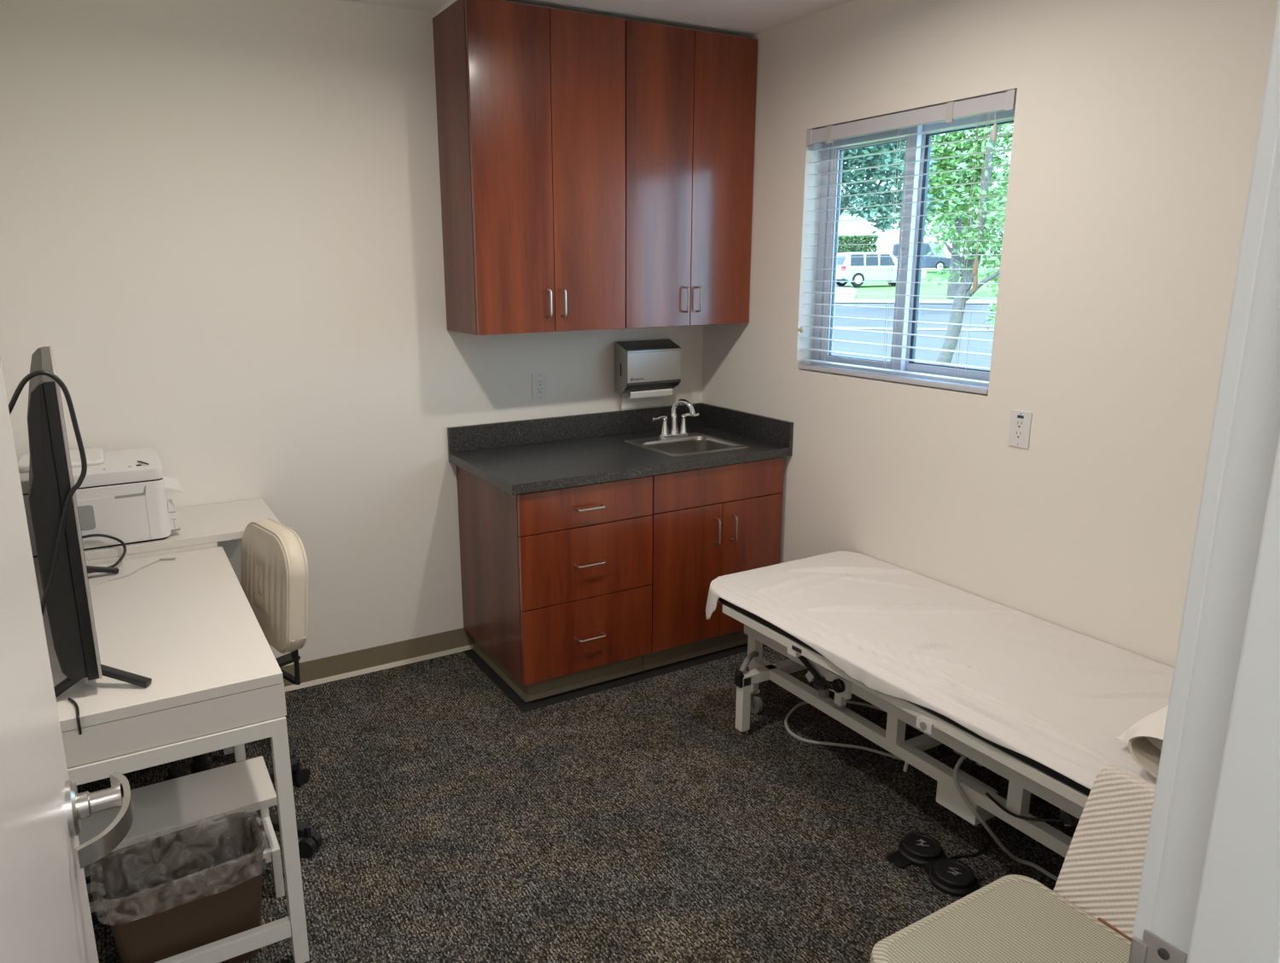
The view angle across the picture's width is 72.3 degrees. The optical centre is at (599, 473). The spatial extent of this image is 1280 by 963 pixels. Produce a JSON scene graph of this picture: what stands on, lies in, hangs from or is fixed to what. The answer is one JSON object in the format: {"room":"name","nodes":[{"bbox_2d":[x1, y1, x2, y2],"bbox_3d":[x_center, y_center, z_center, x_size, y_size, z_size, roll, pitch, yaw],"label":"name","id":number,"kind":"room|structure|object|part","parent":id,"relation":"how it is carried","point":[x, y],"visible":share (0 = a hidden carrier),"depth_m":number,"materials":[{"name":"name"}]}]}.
{"room":"examination room","nodes":[
{"label":"examination room","id":0,"kind":"room"},
{"bbox_2d":[0,0,703,666],"bbox_3d":[-0.761,-0.468,3.557,3.140,2.572,0.120,-8,15,-29],"label":"wall","id":1,"kind":"structure","parent":0,"point":[221,220],"depth_m":3.16,"materials":[{"name":"white paint"}]},
{"bbox_2d":[279,628,474,692],"bbox_3d":[-1.259,0.822,3.485,1.660,0.102,0.019,-8,15,-29],"label":"baseboard","id":2,"kind":"structure","parent":1,"relation":"attached to","point":[375,659],"depth_m":3.67,"materials":[{"name":"brown rubber"}]},
{"bbox_2d":[432,0,625,335],"bbox_3d":[-0.250,-1.142,3.402,0.638,1.156,0.377,-8,15,-29],"label":"upper cabinet","id":3,"kind":"object","parent":1,"relation":"attached to","point":[531,99],"visible":1,"depth_m":3.26,"materials":[{"name":"brown wood"}]},
{"bbox_3d":[-0.318,-1.093,3.203,0.316,1.150,0.020,-8,15,-29],"label":"door","id":4,"kind":"part","parent":3,"relation":"part of","materials":[{"name":"brown wood"}]},
{"bbox_3d":[-0.190,-0.649,3.348,0.008,0.109,0.034,-8,15,-29],"label":"handle","id":5,"kind":"part","parent":3,"relation":"part of","materials":[{"name":"silver metal"}]},
{"bbox_3d":[-0.135,-0.657,3.378,0.008,0.109,0.034,-8,15,-29],"label":"handle","id":6,"kind":"part","parent":3,"relation":"part of","materials":[{"name":"silver metal"}]},
{"bbox_3d":[-0.040,-1.131,3.356,0.316,1.150,0.020,-8,15,-29],"label":"door","id":7,"kind":"part","parent":3,"relation":"part of","materials":[{"name":"brown wood"}]},
{"bbox_2d":[531,372,546,400],"bbox_3d":[-0.258,-0.377,3.795,0.072,0.116,0.007,-8,15,-29],"label":"wall outlet","id":8,"kind":"object","parent":1,"relation":"attached to","point":[538,380],"visible":1,"depth_m":3.79,"materials":[{"name":"white plastic"}]},
{"bbox_2d":[535,378,543,394],"bbox_3d":[-0.257,-0.377,3.793,0.034,0.067,0.002,-8,15,-29],"label":"receptacle","id":9,"kind":"object","parent":8,"relation":"attached to","point":[539,382],"depth_m":3.79,"materials":[{"name":"white plastic"}]},
{"bbox_2d":[447,402,700,453],"bbox_3d":[-0.070,-0.212,3.934,1.277,0.106,0.018,-8,15,-29],"label":"backsplash","id":10,"kind":"structure","parent":1,"relation":"attached to","point":[462,439],"depth_m":3.87,"materials":[{"name":"black stone"}]},
{"bbox_2d":[614,338,680,393],"bbox_3d":[0.219,-0.487,3.977,0.284,0.225,0.122,-8,15,-29],"label":"dispenser","id":11,"kind":"object","parent":1,"relation":"attached to","point":[651,364],"visible":1,"depth_m":3.93,"materials":[{"name":"silver metal"}]},
{"bbox_2d":[621,388,672,411],"bbox_3d":[0.220,-0.338,4.017,0.233,0.094,0.073,-8,15,-29],"label":"paper towel","id":12,"kind":"object","parent":11,"relation":"in","point":[650,398],"visible":1,"depth_m":4.02,"materials":[{"name":"white paper"}]},
{"bbox_2d":[625,19,757,328],"bbox_3d":[0.305,-1.218,3.707,0.634,1.156,0.377,-8,15,-29],"label":"upper cabinet","id":13,"kind":"object","parent":1,"relation":"attached to","point":[690,95],"visible":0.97,"depth_m":3.56,"materials":[{"name":"brown wood"}]},
{"bbox_2d":[434,0,744,37],"bbox_3d":[0.000,-1.763,3.467,1.266,0.020,0.266,-8,15,-29],"label":"trim","id":14,"kind":"structure","parent":13,"relation":"on","point":[451,2],"depth_m":3.24,"materials":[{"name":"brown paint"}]},
{"bbox_3d":[0.238,-1.169,3.509,0.314,1.150,0.020,-8,15,-29],"label":"door","id":15,"kind":"part","parent":13,"relation":"part of","materials":[{"name":"brown wood"}]},
{"bbox_3d":[0.365,-0.725,3.653,0.008,0.109,0.034,-8,15,-29],"label":"handle","id":16,"kind":"part","parent":13,"relation":"part of","materials":[{"name":"silver metal"}]},
{"bbox_3d":[0.420,-0.732,3.683,0.008,0.109,0.034,-8,15,-29],"label":"handle","id":17,"kind":"part","parent":13,"relation":"part of","materials":[{"name":"silver metal"}]},
{"bbox_3d":[0.514,-1.206,3.660,0.314,1.150,0.020,-8,15,-29],"label":"door","id":18,"kind":"part","parent":13,"relation":"part of","materials":[{"name":"brown wood"}]},
{"bbox_2d":[76,645,1079,962],"bbox_3d":[0.326,1.315,1.829,3.320,0.120,4.820,-8,15,-29],"label":"floor","id":19,"kind":"structure","parent":0,"point":[633,823],"depth_m":2.64,"materials":[{"name":"carpet"}]},
{"bbox_2d":[33,498,279,755],"bbox_3d":[-1.512,0.571,3.033,0.787,0.801,0.426,-8,15,-29],"label":"table","id":20,"kind":"object","parent":19,"relation":"on","point":[201,526],"visible":0.32,"depth_m":2.89,"materials":[{"name":"white laminate"}]},
{"bbox_2d":[17,448,182,557],"bbox_3d":[-1.617,0.073,2.843,0.459,0.254,0.370,-8,15,-29],"label":"printer","id":21,"kind":"object","parent":20,"relation":"on","point":[123,500],"visible":0.73,"depth_m":2.73,"materials":[{"name":"white plastic"}]},
{"bbox_3d":[-1.562,0.153,2.680,0.320,0.147,0.006,-8,15,-29],"label":"panel","id":22,"kind":"part","parent":21,"relation":"part of","materials":[{"name":"white plastic"}]},
{"bbox_3d":[-1.641,-0.013,2.813,0.410,0.041,0.365,-8,15,-29],"label":"scanner lid","id":23,"kind":"part","parent":21,"relation":"part of","materials":[{"name":"white plastic"}]},
{"bbox_2d":[135,460,148,465],"bbox_3d":[-1.459,-0.034,2.792,0.036,0.008,0.072,-8,15,-29],"label":"button","id":24,"kind":"object","parent":21,"relation":"on","point":[137,461],"visible":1,"depth_m":2.78,"materials":[{"name":"black plastic"}]},
{"bbox_2d":[163,476,182,493],"bbox_3d":[-1.412,0.033,2.868,0.067,0.034,0.180,-8,15,-29],"label":"tray","id":25,"kind":"object","parent":21,"relation":"on","point":[170,484],"depth_m":2.83,"materials":[{"name":"white plastic"}]},
{"bbox_3d":[-1.298,0.597,2.968,0.032,0.776,0.032,-8,15,-29],"label":"leg","id":26,"kind":"part","parent":20,"relation":"part of","materials":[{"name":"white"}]},
{"bbox_2d":[35,546,309,962],"bbox_3d":[-1.220,0.748,2.360,0.580,0.760,1.067,-8,15,-29],"label":"desk","id":27,"kind":"object","parent":19,"relation":"on","point":[186,624],"visible":0.66,"depth_m":2.01,"materials":[{"name":"white laminate"}]},
{"bbox_2d":[67,698,81,734],"bbox_3d":[-1.081,0.501,1.810,0.012,0.042,0.103,-11,17,-38],"label":"cable","id":28,"kind":"object","parent":27,"relation":"on","point":[72,701],"visible":1,"depth_m":1.77,"materials":[{"name":"black plastic"}]},
{"bbox_2d":[27,346,151,698],"bbox_3d":[-1.319,0.056,2.175,0.201,0.669,0.989,-9,16,-31],"label":"television","id":29,"kind":"object","parent":27,"relation":"on","point":[69,609],"visible":0.9,"depth_m":1.79,"materials":[{"name":"black plastic"}]},
{"bbox_2d":[8,370,87,616],"bbox_3d":[-1.145,0.072,1.753,0.216,0.558,0.107,3,14,12],"label":"cable","id":30,"kind":"object","parent":29,"relation":"attached to","point":[29,376],"visible":0.6,"depth_m":1.74,"materials":[{"name":"black plastic"}]},
{"bbox_3d":[-1.330,0.038,2.181,0.021,0.635,0.960,-9,16,-31],"label":"panel","id":31,"kind":"part","parent":29,"relation":"part of","materials":[{"name":"black plastic"}]},
{"bbox_2d":[81,534,126,573],"bbox_3d":[-1.535,0.243,2.642,0.192,0.096,0.099,-8,15,-29],"label":"cable","id":32,"kind":"object","parent":27,"relation":"on","point":[121,542],"visible":0.62,"depth_m":2.67,"materials":[{"name":"black plastic"}]},
{"bbox_2d":[89,557,175,588],"bbox_3d":[-1.403,0.295,2.615,0.043,0.007,0.295,6,15,25],"label":"charging cable","id":33,"kind":"object","parent":27,"relation":"on","point":[172,558],"visible":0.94,"depth_m":2.62,"materials":[{"name":"grey plastic"}]},
{"bbox_3d":[-1.217,0.502,2.304,0.565,0.039,1.066,-8,15,-29],"label":"leg rail","id":34,"kind":"part","parent":27,"relation":"part of","materials":[{"name":"white metal"}]},
{"bbox_3d":[-1.238,0.686,2.943,0.034,0.614,0.034,-8,15,-29],"label":"leg","id":35,"kind":"part","parent":27,"relation":"part of","materials":[{"name":"white metal"}]},
{"bbox_3d":[-0.730,0.888,2.068,0.034,0.614,0.034,-8,15,-29],"label":"leg","id":36,"kind":"part","parent":27,"relation":"part of","materials":[{"name":"white metal"}]},
{"bbox_2d":[93,812,266,962],"bbox_3d":[-0.983,1.045,2.097,0.356,0.300,0.204,-9,16,-32],"label":"trash can","id":37,"kind":"object","parent":19,"relation":"on","point":[172,894],"visible":0.95,"depth_m":2.06,"materials":[{"name":"brown plastic"}]},
{"bbox_2d":[78,756,285,913],"bbox_3d":[-1.138,1.002,2.282,0.557,0.301,0.228,-8,15,-29],"label":"shelf","id":38,"kind":"object","parent":19,"relation":"on","point":[170,806],"visible":0.48,"depth_m":2.28,"materials":[{"name":"white laminate"}]},
{"bbox_3d":[-0.942,0.969,2.465,0.022,0.278,0.022,-8,15,-29],"label":"leg","id":39,"kind":"part","parent":38,"relation":"part of","materials":[{"name":"white"}]},
{"bbox_3d":[-0.896,0.992,2.387,0.022,0.020,0.164,-8,15,-29],"label":"rail","id":40,"kind":"part","parent":38,"relation":"part of","materials":[{"name":"white metal"}]},
{"bbox_3d":[-0.861,1.076,2.344,0.022,0.124,0.022,-8,15,-29],"label":"leg","id":41,"kind":"part","parent":38,"relation":"part of","materials":[{"name":"white metal"}]},
{"bbox_2d":[84,518,322,867],"bbox_3d":[-1.168,0.650,2.526,0.718,0.872,0.661,-12,17,-40],"label":"office chair","id":42,"kind":"object","parent":19,"relation":"on","point":[275,573],"visible":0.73,"depth_m":2.63,"materials":[{"name":"beige plastic"}]},
{"bbox_3d":[-1.273,0.966,2.709,0.040,0.059,0.297,-12,17,-40],"label":"arm","id":43,"kind":"part","parent":42,"relation":"part of","materials":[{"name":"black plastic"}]},
{"bbox_3d":[-1.018,0.340,2.733,0.101,0.365,0.388,-12,17,-40],"label":"backrest","id":44,"kind":"part","parent":42,"relation":"part of","materials":[{"name":"beige leather"}]},
{"bbox_3d":[-0.984,1.004,2.539,0.297,0.059,0.040,3,14,13],"label":"arm","id":45,"kind":"part","parent":42,"relation":"part of","materials":[{"name":"black plastic"}]},
{"bbox_3d":[-1.065,0.960,2.727,0.040,0.059,0.297,7,15,30],"label":"arm","id":46,"kind":"part","parent":42,"relation":"part of","materials":[{"name":"black plastic"}]},
{"bbox_2d":[456,465,652,702],"bbox_3d":[-0.184,0.396,3.621,0.573,0.853,0.671,-8,15,-29],"label":"base cabinet","id":47,"kind":"object","parent":19,"relation":"on","point":[556,587],"visible":0.88,"depth_m":3.38,"materials":[{"name":"brown wood"}]},
{"bbox_3d":[-0.043,0.119,3.295,0.570,0.156,0.020,-8,15,-29],"label":"drawer","id":48,"kind":"part","parent":47,"relation":"part of","materials":[{"name":"brown wood"}]},
{"bbox_3d":[-0.041,0.338,3.347,0.570,0.286,0.020,-8,15,-29],"label":"drawer","id":49,"kind":"part","parent":47,"relation":"part of","materials":[{"name":"brown wood"}]},
{"bbox_3d":[-0.039,0.624,3.414,0.570,0.294,0.020,-8,15,-29],"label":"drawer","id":50,"kind":"part","parent":47,"relation":"part of","materials":[{"name":"brown wood"}]},
{"bbox_3d":[-0.033,0.131,3.272,0.122,0.009,0.034,-8,15,-29],"label":"handle","id":51,"kind":"part","parent":47,"relation":"part of","materials":[{"name":"silver metal"}]},
{"bbox_3d":[-0.031,0.346,3.323,0.122,0.009,0.034,-8,15,-29],"label":"handle","id":52,"kind":"part","parent":47,"relation":"part of","materials":[{"name":"silver metal"}]},
{"bbox_3d":[-0.029,0.638,3.391,0.122,0.009,0.034,-8,15,-29],"label":"handle","id":53,"kind":"part","parent":47,"relation":"part of","materials":[{"name":"silver metal"}]},
{"bbox_2d":[463,643,766,712],"bbox_3d":[0.099,0.771,3.878,1.248,0.002,0.628,-8,15,-29],"label":"trim","id":54,"kind":"structure","parent":47,"relation":"attached to","point":[524,706],"depth_m":3.58,"materials":[{"name":"black rubber"}]},
{"bbox_2d":[642,457,784,670],"bbox_3d":[0.356,0.323,3.917,0.662,0.853,0.671,-8,15,-29],"label":"base cabinet","id":55,"kind":"object","parent":19,"relation":"on","point":[709,524],"visible":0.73,"depth_m":3.62,"materials":[{"name":"brown wood"}]},
{"bbox_2d":[447,402,793,495],"bbox_3d":[0.095,-0.132,3.673,1.296,0.144,0.656,-8,15,-29],"label":"countertop","id":56,"kind":"structure","parent":55,"relation":"on","point":[524,456],"depth_m":3.69,"materials":[{"name":"black stone"}]},
{"bbox_2d":[651,398,698,438],"bbox_3d":[0.341,-0.248,3.916,0.237,0.172,0.110,-2,13,-7],"label":"faucet","id":57,"kind":"object","parent":56,"relation":"on","point":[683,432],"visible":1,"depth_m":3.91,"materials":[{"name":"silver metal"}]},
{"bbox_3d":[0.269,-0.212,3.893,0.096,0.087,0.041,-8,15,-29],"label":"handle","id":58,"kind":"part","parent":57,"relation":"part of","materials":[{"name":"silver metal"}]},
{"bbox_3d":[0.370,-0.251,3.902,0.121,0.160,0.042,8,15,30],"label":"spout","id":59,"kind":"part","parent":57,"relation":"part of","materials":[{"name":"silver metal"}]},
{"bbox_3d":[0.405,-0.230,3.968,0.096,0.087,0.041,-8,15,-29],"label":"handle","id":60,"kind":"part","parent":57,"relation":"part of","materials":[{"name":"silver metal"}]},
{"bbox_2d":[624,432,749,457],"bbox_3d":[0.375,-0.061,3.802,0.400,0.139,0.398,-8,15,-29],"label":"sink","id":61,"kind":"object","parent":56,"relation":"in","point":[696,443],"visible":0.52,"depth_m":3.88,"materials":[{"name":"silver metal"}]},
{"bbox_3d":[0.359,0.428,3.600,0.338,0.586,0.020,-8,15,-29],"label":"door","id":62,"kind":"part","parent":55,"relation":"part of","materials":[{"name":"brown wood"}]},
{"bbox_3d":[0.487,0.239,3.599,0.008,0.113,0.034,-8,15,-29],"label":"handle","id":63,"kind":"part","parent":55,"relation":"part of","materials":[{"name":"silver metal"}]},
{"bbox_3d":[0.563,0.229,3.640,0.008,0.113,0.034,-8,15,-29],"label":"handle","id":64,"kind":"part","parent":55,"relation":"part of","materials":[{"name":"silver metal"}]},
{"bbox_3d":[0.647,0.389,3.758,0.318,0.586,0.020,-8,15,-29],"label":"door","id":65,"kind":"part","parent":55,"relation":"part of","materials":[{"name":"brown wood"}]},
{"bbox_2d":[784,698,902,761],"bbox_3d":[1.030,0.929,3.156,0.700,0.011,0.359,5,14,22],"label":"power cord","id":66,"kind":"object","parent":19,"relation":"on","point":[795,707],"visible":0.62,"depth_m":3.08,"materials":[{"name":"grey plastic"}]},
{"bbox_2d":[718,597,1090,858],"bbox_3d":[1.137,0.795,2.563,0.740,0.544,1.870,-8,15,-29],"label":"exam table","id":67,"kind":"object","parent":19,"relation":"on","point":[1026,776],"visible":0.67,"depth_m":2.53,"materials":[{"name":"white metal"}]},
{"bbox_3d":[0.514,0.817,3.120,0.038,0.210,0.038,-8,15,-29],"label":"leg","id":68,"kind":"part","parent":67,"relation":"part of","materials":[{"name":"white metal"}]},
{"bbox_3d":[0.538,0.677,3.143,0.022,0.049,0.137,8,16,32],"label":"brake lever","id":69,"kind":"part","parent":67,"relation":"part of","materials":[{"name":"grey plastic"}]},
{"bbox_3d":[0.611,0.545,2.707,0.004,0.012,0.040,-8,15,-29],"label":"rail plate","id":70,"kind":"part","parent":67,"relation":"part of","materials":[{"name":"grey metal"}]},
{"bbox_3d":[0.877,0.607,2.994,0.720,0.233,0.191,-8,15,-29],"label":"lift arm","id":71,"kind":"part","parent":67,"relation":"part of","materials":[{"name":"black"}]},
{"bbox_3d":[0.762,0.678,2.786,0.022,0.043,0.044,-8,15,-29],"label":"clamp knob","id":72,"kind":"part","parent":67,"relation":"part of","materials":[{"name":"black plastic"}]},
{"bbox_3d":[0.952,0.880,2.696,0.012,0.092,0.026,-8,15,-29],"label":"hanging rod","id":73,"kind":"part","parent":67,"relation":"part of","materials":[{"name":"white metal"}]},
{"bbox_2d":[915,716,933,735],"bbox_3d":[0.851,0.660,2.289,0.009,0.032,0.050,-8,15,-29],"label":"socket","id":74,"kind":"object","parent":67,"relation":"attached to","point":[924,724],"depth_m":2.28,"materials":[{"name":"grey plastic"}]},
{"bbox_2d":[705,551,1174,790],"bbox_3d":[1.131,0.573,2.511,0.764,0.142,1.936,-8,15,-29],"label":"sheet","id":75,"kind":"object","parent":67,"relation":"on","point":[1059,698],"visible":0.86,"depth_m":2.50,"materials":[{"name":"white"}]},
{"bbox_2d":[1115,705,1168,779],"bbox_3d":[1.470,0.581,1.911,0.558,0.132,0.450,-8,15,-29],"label":"pillow","id":76,"kind":"object","parent":75,"relation":"on","point":[1144,738],"visible":0.14,"depth_m":1.94,"materials":[{"name":"white fabric"}]},
{"bbox_3d":[1.160,0.813,2.474,0.086,0.080,0.310,-8,15,-29],"label":"motor","id":77,"kind":"part","parent":67,"relation":"part of","materials":[{"name":"grey plastic"}]},
{"bbox_2d":[953,755,1058,881],"bbox_3d":[1.253,0.975,2.336,0.594,0.298,0.107,7,15,29],"label":"cord","id":78,"kind":"object","parent":67,"relation":"hanging from","point":[962,758],"visible":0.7,"depth_m":2.42,"materials":[{"name":"grey plastic"}]},
{"bbox_2d":[886,823,990,897],"bbox_3d":[1.027,1.075,2.490,0.378,0.034,0.250,-8,15,-29],"label":"foot pedal","id":79,"kind":"object","parent":19,"relation":"on","point":[950,876],"visible":0.98,"depth_m":2.44,"materials":[{"name":"black plastic"}]},
{"bbox_3d":[1.089,1.074,2.536,0.067,0.013,0.256,11,18,41],"label":"pedal cord","id":80,"kind":"part","parent":79,"relation":"part of","materials":[{"name":"black plastic"}]},
{"bbox_2d":[869,764,1155,962],"bbox_3d":[0.838,0.972,1.514,0.623,0.690,0.493,-8,15,-29],"label":"chair","id":81,"kind":"object","parent":19,"relation":"on","point":[1089,916],"visible":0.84,"depth_m":1.62,"materials":[{"name":"beige fabric"}]},
{"bbox_3d":[0.776,0.896,1.460,0.434,0.058,0.485,-8,15,-29],"label":"seat","id":82,"kind":"part","parent":81,"relation":"part of","materials":[{"name":"beige fabric"}]},
{"bbox_3d":[1.047,0.754,1.557,0.167,0.290,0.419,-8,15,-29],"label":"backrest","id":83,"kind":"part","parent":81,"relation":"part of","materials":[{"name":"beige fabric"}]},
{"bbox_3d":[0.792,0.919,1.475,0.518,0.102,0.477,-8,15,-29],"label":"seat frame","id":84,"kind":"part","parent":81,"relation":"part of","materials":[{"name":"brown wood"}]},
{"bbox_2d":[342,0,851,37],"bbox_3d":[0.309,-1.306,1.213,3.320,0.120,4.820,-8,15,-29],"label":"ceiling","id":85,"kind":"structure","parent":0,"point":[741,18],"depth_m":3.25,"materials":[{"name":"white paint"}]},
{"bbox_2d":[701,0,1278,668],"bbox_3d":[1.343,-0.322,2.878,0.160,2.572,3.160,-8,15,-29],"label":"wall","id":86,"kind":"structure","parent":0,"point":[1137,122],"depth_m":2.64,"materials":[{"name":"white paint"}]},
{"bbox_2d":[812,110,1014,387],"bbox_3d":[1.143,-0.812,3.198,0.077,0.940,0.916,-8,15,-29],"label":"window","id":87,"kind":"structure","parent":86,"relation":"in","point":[912,209],"depth_m":3.24,"materials":[{"name":"grey plastic"}]},
{"bbox_3d":[1.029,-0.850,3.361,0.024,0.880,0.428,-8,15,-29],"label":"sash","id":88,"kind":"part","parent":87,"relation":"part of","materials":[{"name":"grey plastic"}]},
{"bbox_2d":[797,89,1017,394],"bbox_3d":[1.061,-0.802,3.153,0.078,0.932,0.908,-8,15,-29],"label":"window blind","id":89,"kind":"object","parent":87,"relation":"attached to","point":[949,112],"visible":0.91,"depth_m":3.06,"materials":[{"name":"grey plastic"}]},
{"bbox_3d":[0.911,-0.848,3.433,0.054,0.876,0.014,-8,15,-29],"label":"ladder cord","id":90,"kind":"part","parent":89,"relation":"part of","materials":[{"name":"white fabric"}]},
{"bbox_3d":[1.071,-0.357,3.261,0.052,0.017,0.902,-8,15,-29],"label":"rail","id":91,"kind":"part","parent":89,"relation":"part of","materials":[{"name":"grey plastic"}]},
{"bbox_3d":[1.066,-0.786,3.165,0.054,0.876,0.014,-8,15,-29],"label":"ladder cord","id":92,"kind":"part","parent":89,"relation":"part of","materials":[{"name":"white fabric"}]},
{"bbox_3d":[1.224,-0.723,2.894,0.054,0.876,0.014,-8,15,-29],"label":"ladder cord","id":93,"kind":"part","parent":89,"relation":"part of","materials":[{"name":"white fabric"}]},
{"bbox_3d":[1.225,-0.884,2.782,0.005,0.501,0.036,-8,15,-29],"label":"pull cord","id":94,"kind":"part","parent":89,"relation":"part of","materials":[{"name":"white plastic"}]},
{"bbox_3d":[1.259,-0.774,3.035,0.026,0.880,0.443,-8,15,-29],"label":"sash","id":95,"kind":"part","parent":87,"relation":"part of","materials":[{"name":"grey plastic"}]},
{"bbox_2d":[1007,409,1032,448],"bbox_3d":[1.331,-0.140,2.770,0.007,0.116,0.072,-8,15,-29],"label":"wall outlet","id":96,"kind":"object","parent":86,"relation":"attached to","point":[1020,425],"visible":1,"depth_m":2.77,"materials":[{"name":"white plastic"}]},
{"bbox_2d":[1013,418,1024,440],"bbox_3d":[1.329,-0.139,2.769,0.002,0.067,0.034,-8,15,-29],"label":"receptacle","id":97,"kind":"object","parent":96,"relation":"attached to","point":[1019,423],"depth_m":2.77,"materials":[{"name":"white plastic"}]},
{"bbox_3d":[0.777,0.155,0.868,2.860,2.572,0.120,-8,15,-29],"label":"wall","id":98,"kind":"structure","parent":0,"visible":0},
{"bbox_2d":[0,358,133,962],"bbox_3d":[-0.464,0.450,0.764,0.115,2.038,0.880,-8,15,-29],"label":"door","id":99,"kind":"structure","parent":98,"relation":"in","point":[45,916],"depth_m":0.87,"materials":[{"name":"white paint"}]},
{"bbox_3d":[-0.653,0.415,1.086,0.013,0.068,0.068,-8,15,-29],"label":"handle","id":100,"kind":"part","parent":99,"relation":"part of","materials":[{"name":"silver metal"}]},
{"bbox_3d":[-0.608,0.422,1.076,0.062,0.044,0.128,-8,15,-29],"label":"lever","id":101,"kind":"part","parent":99,"relation":"part of","materials":[{"name":"silver metal"}]},
{"bbox_2d":[1128,0,1279,962],"bbox_3d":[0.152,0.468,0.564,1.128,2.110,0.178,-8,15,-29],"label":"trim","id":102,"kind":"structure","parent":98,"relation":"attached to","point":[1209,892],"depth_m":0.78,"materials":[{"name":"white paint"}]},
{"bbox_3d":[0.560,0.499,0.881,0.005,0.070,0.050,-8,15,-29],"label":"strike plate","id":103,"kind":"part","parent":102,"relation":"part of","materials":[{"name":"silver metal"}]},
{"label":"outside","id":104,"kind":"structure","parent":0,"visible":0},
{"bbox_2d":[835,256,999,304],"bbox_3d":[22.986,-15.280,66.281,221.678,3.410,225.079,-8,15,-29],"label":"ground","id":105,"kind":"structure","parent":104,"point":[930,289],"depth_m":41.45,"materials":[{"name":"green plant"}]},
{"bbox_2d":[837,233,878,253],"bbox_3d":[15.462,-13.405,54.334,3.545,2.797,1.898,4,14,18],"label":"hedge","id":106,"kind":"object","parent":105,"relation":"on","point":[843,240],"visible":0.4,"depth_m":53.30,"materials":[{"name":"green plant"}]},
{"bbox_2d":[837,188,939,268],"bbox_3d":[20.142,-20.749,74.865,17.699,6.500,9.200,4,14,18],"label":"house","id":107,"kind":"structure","parent":105,"relation":"on","point":[856,225],"depth_m":70.26,"materials":[{"name":"white paint"}]},
{"bbox_2d":[838,134,947,233],"bbox_3d":[7.948,-7.955,27.057,4.470,6.285,5.956,-8,15,-29],"label":"tree","id":108,"kind":"object","parent":105,"relation":"on","point":[888,158],"visible":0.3,"depth_m":25.46,"materials":[{"name":"green plant"}]},
{"bbox_2d":[891,243,960,270],"bbox_3d":[23.962,-15.746,63.902,2.035,2.035,5.038,-12,17,-40],"label":"car","id":109,"kind":"object","parent":105,"relation":"on","point":[928,261],"visible":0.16,"depth_m":62.84,"materials":[{"name":"blue paint"}]},
{"bbox_2d":[883,122,1013,298],"bbox_3d":[13.933,-11.286,34.152,6.444,8.736,4.749,-1,13,-4],"label":"tree","id":110,"kind":"object","parent":105,"relation":"on","point":[939,180],"visible":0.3,"depth_m":33.34,"materials":[{"name":"green plant"}]},
{"bbox_3d":[13.924,-12.652,33.830,6.444,5.929,4.749,-1,13,-4],"label":"crown","id":111,"kind":"part","parent":110,"relation":"part of","materials":[{"name":"green plant"}]},
{"bbox_2d":[894,144,1010,276],"bbox_3d":[23.569,-16.871,55.658,7.742,8.456,10.617,-12,18,-41],"label":"tree","id":112,"kind":"object","parent":105,"relation":"on","point":[993,232],"visible":0.06,"depth_m":54.34,"materials":[{"name":"green plant"}]},
{"bbox_2d":[924,123,1013,366],"bbox_3d":[5.276,-3.553,11.939,1.485,5.227,1.596,-8,15,-29],"label":"tree","id":113,"kind":"object","parent":105,"relation":"on","point":[952,330],"visible":0.61,"depth_m":12.03,"materials":[{"name":"green plant"}]},
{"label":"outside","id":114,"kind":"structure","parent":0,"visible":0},
{"bbox_2d":[834,284,857,299],"bbox_3d":[10.376,-9.959,46.430,7.250,0.585,23.399,4,14,18],"label":"driveway","id":115,"kind":"structure","parent":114,"point":[845,289],"depth_m":39.69,"materials":[{"name":"concrete"}]},
{"bbox_2d":[835,252,926,286],"bbox_3d":[14.177,-10.455,44.861,4.780,1.680,1.850,-3,14,-13],"label":"van","id":116,"kind":"object","parent":115,"relation":"on","point":[873,261],"visible":0.59,"depth_m":43.87,"materials":[{"name":"white metal"}]},
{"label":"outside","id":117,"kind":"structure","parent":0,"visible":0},
{"bbox_2d":[832,303,995,370],"bbox_3d":[8.013,-3.905,23.412,134.215,0.475,146.773,-8,15,-29],"label":"road","id":118,"kind":"structure","parent":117,"point":[977,318],"depth_m":21.79,"materials":[{"name":"grey asphalt"}]},
{"bbox_2d":[832,326,994,331],"bbox_3d":[7.845,-3.789,22.928,120.470,0.014,134.467,-8,15,-29],"label":"curb","id":119,"kind":"object","parent":118,"relation":"on","point":[848,328],"depth_m":22.78,"materials":[{"name":"concrete"}]},
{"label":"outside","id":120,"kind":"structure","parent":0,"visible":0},
{"bbox_2d":[834,299,996,303],"bbox_3d":[11.388,-6.503,33.068,121.624,0.052,135.501,-8,15,-29],"label":"sidewalk","id":121,"kind":"structure","parent":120,"point":[943,301],"depth_m":32.92,"materials":[{"name":"concrete"}]}
]}

